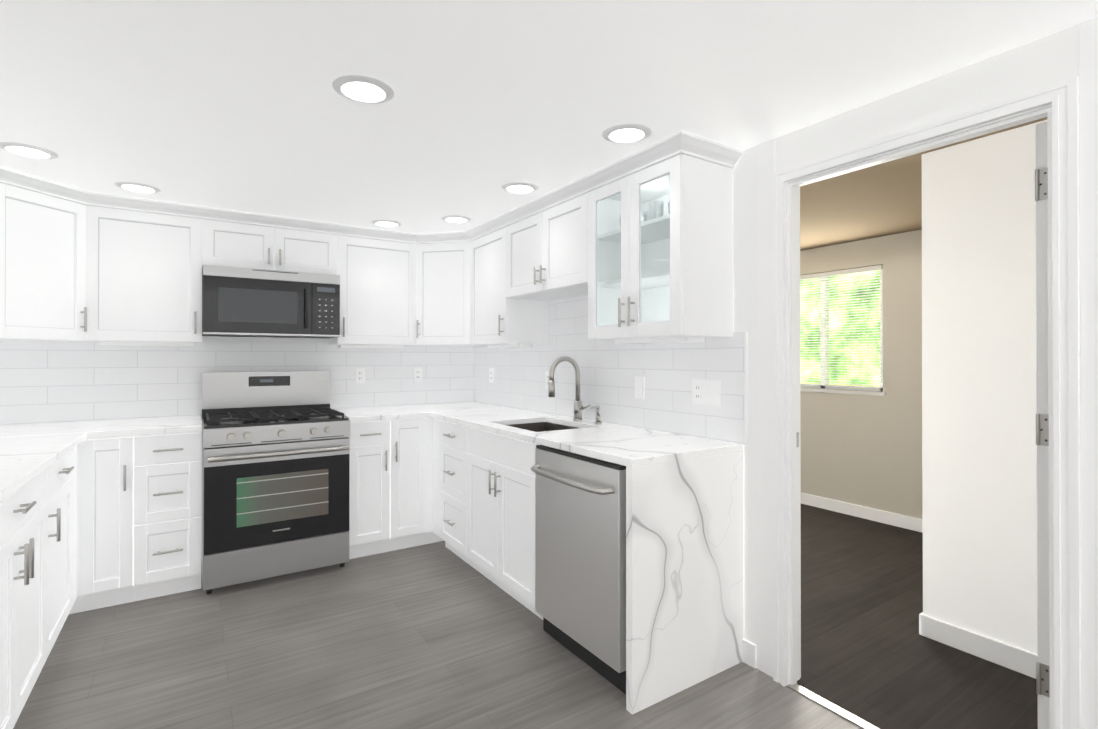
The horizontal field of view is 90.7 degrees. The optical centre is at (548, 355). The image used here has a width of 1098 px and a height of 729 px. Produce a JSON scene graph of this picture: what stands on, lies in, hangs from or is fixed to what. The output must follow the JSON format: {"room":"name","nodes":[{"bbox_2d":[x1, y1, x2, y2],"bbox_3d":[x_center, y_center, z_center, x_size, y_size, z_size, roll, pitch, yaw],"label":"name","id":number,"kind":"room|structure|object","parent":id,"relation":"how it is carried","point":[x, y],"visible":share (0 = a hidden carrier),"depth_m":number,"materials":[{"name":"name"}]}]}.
{"room":"kitchen","nodes":[
{"label":"kitchen","id":0,"kind":"room"},
{"bbox_2d":[12,336,460,558],"bbox_3d":[-1.952,0.217,3.715,3.255,2.172,0.120,0,0,-33],"label":"wall","id":1,"kind":"structure","parent":0,"point":[212,338],"depth_m":3.65,"materials":[{"name":"white"}]},
{"bbox_2d":[0,340,471,424],"bbox_3d":[-1.898,0.144,3.674,3.060,0.477,0.007,0,0,-33],"label":"backsplash","id":2,"kind":"structure","parent":1,"relation":"attached to","point":[46,382],"depth_m":3.39,"materials":[{"name":"white tile"}]},
{"bbox_2d":[355,368,364,383],"bbox_3d":[-1.393,0.149,3.998,0.070,0.115,0.007,0,0,-33],"label":"electrical outlet","id":3,"kind":"object","parent":1,"relation":"attached to","point":[359,375],"visible":1,"depth_m":3.99,"materials":[{"name":"white plastic"}]},
{"bbox_2d":[414,367,421,381],"bbox_3d":[-1.024,0.150,4.239,0.070,0.115,0.007,0,0,-33],"label":"electrical outlet","id":4,"kind":"object","parent":1,"relation":"attached to","point":[417,374],"visible":1,"depth_m":4.24,"materials":[{"name":"white plastic"}]},
{"bbox_2d":[13,504,1037,728],"bbox_3d":[0.368,1.349,2.529,5.840,0.100,5.840,0,0,-33],"label":"floor","id":5,"kind":"structure","parent":0,"point":[437,635],"depth_m":2.27,"materials":[{"name":"grey wood"}]},
{"bbox_2d":[201,371,349,593],"bbox_3d":[-1.691,0.704,3.345,0.756,1.195,0.724,0,0,-33],"label":"range","id":6,"kind":"object","parent":5,"relation":"on","point":[275,469],"visible":1,"depth_m":3.13,"materials":[{"name":"silver metal"}]},
{"bbox_2d":[0,131,743,728],"bbox_3d":[-1.159,0.214,2.548,3.055,2.170,2.698,0,0,-33],"label":"fitted kitchen","id":7,"kind":"object","parent":5,"relation":"on","point":[636,247],"visible":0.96,"depth_m":2.77,"materials":[{"name":"white wood"}]},
{"bbox_2d":[202,265,339,337],"bbox_3d":[-1.784,-0.323,3.491,0.754,0.401,0.435,0,0,-33],"label":"microwave","id":8,"kind":"object","parent":7,"relation":"attached to","point":[243,302],"visible":1,"depth_m":3.32,"materials":[{"name":"black"}]},
{"bbox_2d":[0,402,743,714],"bbox_3d":[-1.159,0.839,2.545,3.054,0.920,2.697,0,0,-33],"label":"countertop","id":9,"kind":"structure","parent":7,"relation":"on","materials":[{"name":"stone"}]},
{"bbox_2d":[507,422,576,431],"bbox_3d":[-0.040,0.516,3.018,0.412,0.210,0.552,0,0,-33],"label":"sink basin","id":10,"kind":"object","parent":7,"relation":"in","point":[532,426],"depth_m":3.28,"materials":[{"name":"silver metal"}]},
{"bbox_2d":[548,356,590,420],"bbox_3d":[0.120,0.193,3.089,0.230,0.376,0.144,0,0,-33],"label":"faucet","id":11,"kind":"object","parent":7,"relation":"on","point":[578,407],"depth_m":3.15,"materials":[{"name":"silver metal"}]},
{"bbox_2d":[591,406,601,423],"bbox_3d":[0.260,0.331,3.007,0.071,0.100,0.040,0,0,-33],"label":"soap dispenser","id":12,"kind":"object","parent":7,"relation":"on","point":[598,417],"depth_m":3.00,"materials":[{"name":"silver metal"}]},
{"bbox_2d":[531,445,625,693],"bbox_3d":[0.331,0.850,2.414,0.686,0.872,0.600,0,0,-33],"label":"dishwasher","id":13,"kind":"object","parent":5,"relation":"on","point":[580,554],"visible":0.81,"depth_m":2.20,"materials":[{"name":"silver metal"}]},
{"bbox_2d":[0,0,1097,243],"bbox_3d":[-0.580,-0.927,1.558,3.181,0.100,5.240,0,0,-33],"label":"ceiling","id":14,"kind":"structure","parent":0,"point":[234,104],"depth_m":1.75,"materials":[{"name":"white paint"}]},
{"bbox_2d":[0,142,58,158],"bbox_3d":[-2.222,-0.869,2.311,0.196,0.008,0.196,0,0,-33],"label":"recessed light","id":15,"kind":"object","parent":14,"relation":"in","point":[27,150],"visible":1,"depth_m":2.30,"materials":[{"name":"white"}]},
{"bbox_2d":[114,181,160,192],"bbox_3d":[-2.132,-0.867,2.813,0.196,0.008,0.196,0,0,-33],"label":"recessed light","id":16,"kind":"object","parent":14,"relation":"in","point":[137,187],"visible":0.98,"depth_m":2.80,"materials":[{"name":"white"}]},
{"bbox_2d":[332,75,393,103],"bbox_3d":[-0.612,-0.871,1.788,0.196,0.008,0.196,0,0,-33],"label":"recessed light","id":17,"kind":"object","parent":14,"relation":"in","point":[363,89],"visible":1,"depth_m":1.78,"materials":[{"name":"white"}]},
{"bbox_2d":[371,219,401,226],"bbox_3d":[-1.066,-0.864,3.559,0.196,0.008,0.196,0,0,-33],"label":"recessed light","id":18,"kind":"object","parent":14,"relation":"in","point":[386,223],"visible":0.98,"depth_m":3.55,"materials":[{"name":"white"}]},
{"bbox_2d":[441,215,471,222],"bbox_3d":[-0.590,-0.865,3.453,0.196,0.008,0.196,0,0,-33],"label":"recessed light","id":19,"kind":"object","parent":14,"relation":"in","point":[456,218],"visible":1,"depth_m":3.43,"materials":[{"name":"white"}]},
{"bbox_2d":[501,182,538,193],"bbox_3d":[-0.151,-0.867,2.820,0.196,0.008,0.196,0,0,-33],"label":"recessed light","id":20,"kind":"object","parent":14,"relation":"in","point":[519,187],"visible":1,"depth_m":2.80,"materials":[{"name":"white"}]},
{"bbox_2d":[602,123,651,143],"bbox_3d":[0.306,-0.870,2.139,0.196,0.008,0.196,0,0,-33],"label":"recessed light","id":21,"kind":"object","parent":14,"relation":"in","point":[627,133],"visible":1,"depth_m":2.13,"materials":[{"name":"white"}]},
{"bbox_2d":[478,24,1081,668],"bbox_3d":[0.814,0.181,2.396,0.075,2.235,5.120,0,0,-33],"label":"wall","id":22,"kind":"structure","parent":0,"point":[1046,60],"depth_m":1.98,"materials":[{"name":"white paint"}]},
{"bbox_2d":[489,368,493,382],"bbox_3d":[-0.449,0.155,4.234,0.007,0.115,0.070,0,0,-33],"label":"electrical outlet","id":23,"kind":"object","parent":22,"relation":"attached to","point":[491,375],"visible":1,"depth_m":4.23,"materials":[{"name":"white plastic"}]},
{"bbox_2d":[545,371,548,388],"bbox_3d":[-0.005,0.163,3.557,0.007,0.115,0.070,0,0,-33],"label":"electrical outlet","id":24,"kind":"object","parent":22,"relation":"attached to","point":[546,379],"visible":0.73,"depth_m":3.57,"materials":[{"name":"white plastic"}]},
{"bbox_2d":[472,295,746,444],"bbox_3d":[0.111,0.002,3.392,0.009,0.760,2.640,0,0,-33],"label":"backsplash","id":25,"kind":"structure","parent":22,"relation":"attached to","point":[609,370],"depth_m":2.97,"materials":[{"name":"white tile"}]},
{"bbox_2d":[635,377,643,398],"bbox_3d":[0.471,0.170,2.829,0.008,0.115,0.070,0,0,-33],"label":"light switch","id":26,"kind":"object","parent":22,"relation":"attached to","point":[639,387],"visible":1,"depth_m":2.83,"materials":[{"name":"white plastic"}]},
{"bbox_2d":[692,379,720,405],"bbox_3d":[0.713,0.168,2.461,0.008,0.115,0.162,0,0,-33],"label":"light switch","id":27,"kind":"object","parent":22,"relation":"attached to","point":[706,392],"visible":1,"depth_m":2.46,"materials":[{"name":"white plastic"}]},
{"bbox_2d":[787,683,878,728],"bbox_3d":[1.165,1.293,1.805,0.042,0.005,0.786,0,0,-33],"label":"trim","id":28,"kind":"structure","parent":22,"relation":"attached to","point":[836,709],"depth_m":1.99,"materials":[{"name":"white wood"}]},
{"bbox_2d":[758,16,1097,728],"bbox_3d":[1.178,0.210,1.835,0.113,2.172,1.024,0,0,-33],"label":"door frame","id":29,"kind":"structure","parent":22,"relation":"attached to","point":[1073,331],"depth_m":1.48,"materials":[{"name":"white wood"}]},
{"bbox_2d":[1035,121,1049,728],"bbox_3d":[1.734,0.305,1.763,0.749,1.957,0.037,0,0,-33],"label":"door leaf","id":30,"kind":"structure","parent":22,"relation":"in","point":[1042,444],"depth_m":1.57,"materials":[{"name":"white wood"}]},
{"bbox_2d":[800,230,922,518],"bbox_3d":[2.760,0.187,4.102,0.120,2.235,5.600,0,0,-33],"label":"wall","id":31,"kind":"structure","parent":0,"point":[862,450],"depth_m":4.23,"materials":[{"name":"beige paint"}]},
{"bbox_2d":[800,270,885,395],"bbox_3d":[2.364,-0.198,4.669,0.102,1.030,1.040,0,0,-33],"label":"window","id":32,"kind":"structure","parent":31,"relation":"in","point":[841,390],"depth_m":4.60,"materials":[{"name":"white"}]},
{"bbox_2d":[800,265,882,387],"bbox_3d":[2.344,-0.224,4.655,0.027,0.969,0.980,0,0,-33],"label":"window blinds","id":33,"kind":"object","parent":32,"relation":"attached to","point":[845,272],"visible":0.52,"depth_m":4.50,"materials":[{"name":"white"}]},
{"bbox_2d":[800,117,1046,250],"bbox_3d":[1.729,-0.983,3.431,2.585,0.100,5.840,0,0,-33],"label":"ceiling","id":34,"kind":"structure","parent":0,"point":[881,200],"depth_m":3.33,"materials":[{"name":"beige paint"}]},
{"bbox_2d":[922,120,1046,654],"bbox_3d":[2.339,0.178,1.698,0.100,2.235,2.040,0,0,-33],"label":"wall","id":35,"kind":"structure","parent":0,"point":[979,461],"depth_m":2.33,"materials":[{"name":"white paint"}]},
{"label":"outside","id":36,"kind":"structure","parent":0,"visible":0},
{"bbox_2d":[800,270,879,386],"bbox_3d":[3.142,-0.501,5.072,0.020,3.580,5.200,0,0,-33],"label":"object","id":37,"kind":"object","parent":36,"point":[835,372],"depth_m":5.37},
{"bbox_3d":[1.729,0.185,3.426,2.585,2.235,5.840,0,0,-33],"label":"wall","id":38,"kind":"structure","parent":0,"visible":0},
{"bbox_2d":[801,493,922,532],"bbox_3d":[2.704,1.257,4.061,0.011,0.095,5.600,0,0,-33],"label":"baseboard","id":39,"kind":"structure","parent":38,"relation":"attached to","point":[911,523],"depth_m":4.33,"materials":[{"name":"white wood"}]},
{"bbox_2d":[919,612,1036,678],"bbox_3d":[2.289,1.248,1.668,0.011,0.095,2.052,0,0,-33],"label":"baseboard","id":40,"kind":"structure","parent":38,"relation":"attached to","point":[999,653],"depth_m":2.33,"materials":[{"name":"white wood"}]}
]}

